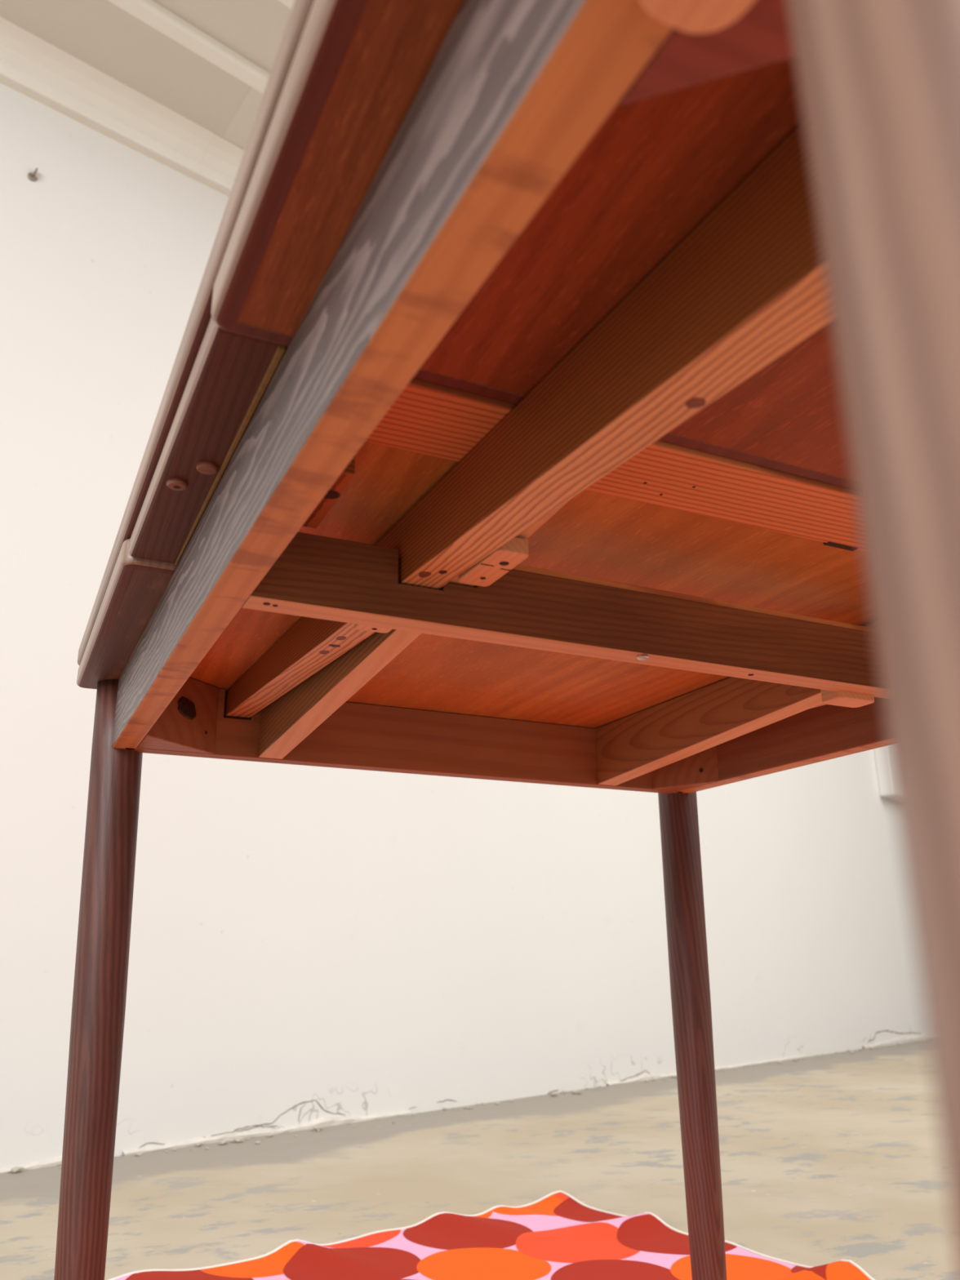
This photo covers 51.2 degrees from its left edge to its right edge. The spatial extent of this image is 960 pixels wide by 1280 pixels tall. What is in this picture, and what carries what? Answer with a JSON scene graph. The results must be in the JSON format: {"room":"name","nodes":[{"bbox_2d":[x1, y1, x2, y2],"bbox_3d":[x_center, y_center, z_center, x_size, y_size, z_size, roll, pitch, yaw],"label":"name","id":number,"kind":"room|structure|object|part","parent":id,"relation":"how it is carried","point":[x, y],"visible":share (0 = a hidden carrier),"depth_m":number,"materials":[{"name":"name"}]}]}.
{"room":"empty room","nodes":[
{"label":"empty room","id":0,"kind":"room"},
{"bbox_2d":[0,0,291,137],"bbox_3d":[0.622,-1.536,3.917,1.400,1.178,11.500,-17,-24,42],"label":"ceiling","id":1,"kind":"structure","parent":0,"point":[103,35],"depth_m":2.79,"materials":[{"name":"paint"}]},
{"bbox_2d":[107,0,270,93],"bbox_3d":[0.465,-1.433,4.046,0.056,1.124,11.500,-17,-24,42],"label":"ceiling beam","id":2,"kind":"structure","parent":1,"relation":"attached to","point":[153,14],"depth_m":2.76,"materials":[{"name":"paint"}]},
{"bbox_2d":[278,0,294,8],"bbox_3d":[0.674,-1.497,3.852,0.055,1.124,11.500,-17,-24,42],"label":"trim","id":3,"kind":"structure","parent":1,"relation":"attached to","point":[289,3],"depth_m":2.66,"materials":[{"name":"paint"}]},
{"bbox_2d":[0,82,927,1169],"bbox_3d":[0.147,-0.225,3.991,0.151,3.822,11.500,-17,-24,42],"label":"wall","id":4,"kind":"structure","parent":0,"point":[308,943],"depth_m":2.89,"materials":[{"name":"paint"}]},
{"bbox_2d":[0,1155,62,1173],"bbox_3d":[-1.044,1.133,2.145,0.014,0.023,0.500,-17,-24,42],"label":"trim","id":5,"kind":"structure","parent":4,"relation":"attached to","point":[55,1161],"depth_m":2.21,"materials":[{"name":"paint"}]},
{"bbox_2d":[27,168,38,181],"bbox_3d":[-1.220,-1.273,2.741,0.017,0.038,0.026,-17,-24,42],"label":"hook","id":6,"kind":"object","parent":4,"relation":"attached to","point":[31,176],"visible":1,"depth_m":2.74,"materials":[{"name":"grey metal"}]},
{"bbox_2d":[0,16,214,179],"bbox_3d":[-2.325,-1.777,1.653,0.100,0.516,4.188,-17,-24,42],"label":"trim","id":7,"kind":"structure","parent":4,"relation":"attached to","point":[31,65],"depth_m":2.90,"materials":[{"name":"paint"}]},
{"bbox_2d":[195,133,244,196],"bbox_3d":[1.691,-1.062,5.742,0.098,0.811,7.312,-17,-24,42],"label":"trim","id":8,"kind":"structure","parent":4,"relation":"attached to","point":[222,158],"depth_m":3.18,"materials":[{"name":"paint"}]},
{"bbox_2d":[222,87,263,149],"bbox_3d":[-0.601,-1.585,3.181,0.252,0.046,0.435,-17,-24,42],"label":"trim","id":9,"kind":"structure","parent":4,"relation":"attached to","point":[238,131],"depth_m":3.08,"materials":[{"name":"paint"}]},
{"bbox_2d":[123,1110,411,1155],"bbox_3d":[-0.520,1.292,2.657,0.014,0.028,0.900,-17,-24,42],"label":"trim","id":10,"kind":"structure","parent":4,"relation":"attached to","point":[326,1121],"depth_m":2.63,"materials":[{"name":"paint"}]},
{"bbox_2d":[606,1055,807,1085],"bbox_3d":[0.983,1.756,4.123,0.014,0.024,1.500,-17,-24,42],"label":"trim","id":11,"kind":"structure","parent":4,"relation":"attached to","point":[644,1077],"depth_m":3.87,"materials":[{"name":"paint"}]},
{"bbox_2d":[874,745,895,799],"bbox_3d":[2.522,0.661,6.079,0.091,0.615,0.450,-17,-24,42],"label":"wall box","id":12,"kind":"object","parent":4,"relation":"attached to","point":[883,768],"visible":0.19,"depth_m":5.87,"materials":[{"name":"paint"}]},
{"bbox_2d":[862,1034,927,1048],"bbox_3d":[2.626,2.255,5.727,0.014,0.036,2.000,-17,-24,42],"label":"trim","id":13,"kind":"structure","parent":4,"relation":"attached to","point":[904,1039],"depth_m":5.35,"materials":[{"name":"paint"}]},
{"bbox_2d":[0,1040,959,1279],"bbox_3d":[0.756,0.743,0.770,16.000,0.100,13.000,8,-20,-24],"label":"floor","id":14,"kind":"structure","parent":0,"point":[824,1160],"depth_m":2.10,"materials":[{"name":"concrete"}]},
{"bbox_2d":[10,1039,928,1173],"bbox_3d":[0.873,1.703,3.944,0.105,0.015,5.893,-17,-24,42],"label":"crumbs","id":15,"kind":"object","parent":14,"relation":"on","point":[317,1128],"visible":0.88,"depth_m":2.96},
{"bbox_2d":[108,1190,875,1279],"bbox_3d":[0.084,0.687,0.791,1.456,0.026,1.773,12,-22,-34],"label":"rug","id":16,"kind":"object","parent":14,"relation":"on","point":[555,1236],"visible":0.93,"depth_m":1.51,"materials":[{"name":"fabric"}]},
{"bbox_2d":[53,0,959,1279],"bbox_3d":[0.161,0.263,0.647,0.779,0.740,1.072,8,-20,-24],"label":"dining table","id":17,"kind":"object","parent":16,"relation":"on","point":[566,393],"visible":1,"depth_m":0.46,"materials":[{"name":"brown wood"}]},
{"bbox_3d":[-0.360,0.380,0.933,0.064,0.697,0.049,8,-20,-24],"label":"leg","id":18,"kind":"part","parent":17,"relation":"part of","materials":[{"name":"brown wood"}]},
{"bbox_3d":[0.159,-0.052,0.748,0.654,0.001,0.300,8,-20,-24],"label":"panel","id":19,"kind":"part","parent":17,"relation":"part of","materials":[{"name":"brown wood"}]},
{"bbox_3d":[0.258,0.467,1.217,0.049,0.697,0.049,8,-20,-24],"label":"leg","id":20,"kind":"part","parent":17,"relation":"part of","materials":[{"name":"brown wood"}]},
{"bbox_3d":[0.065,0.099,0.067,0.049,0.697,0.049,8,-20,-24],"label":"leg","id":21,"kind":"part","parent":17,"relation":"part of","materials":[{"name":"brown wood"}]}
]}

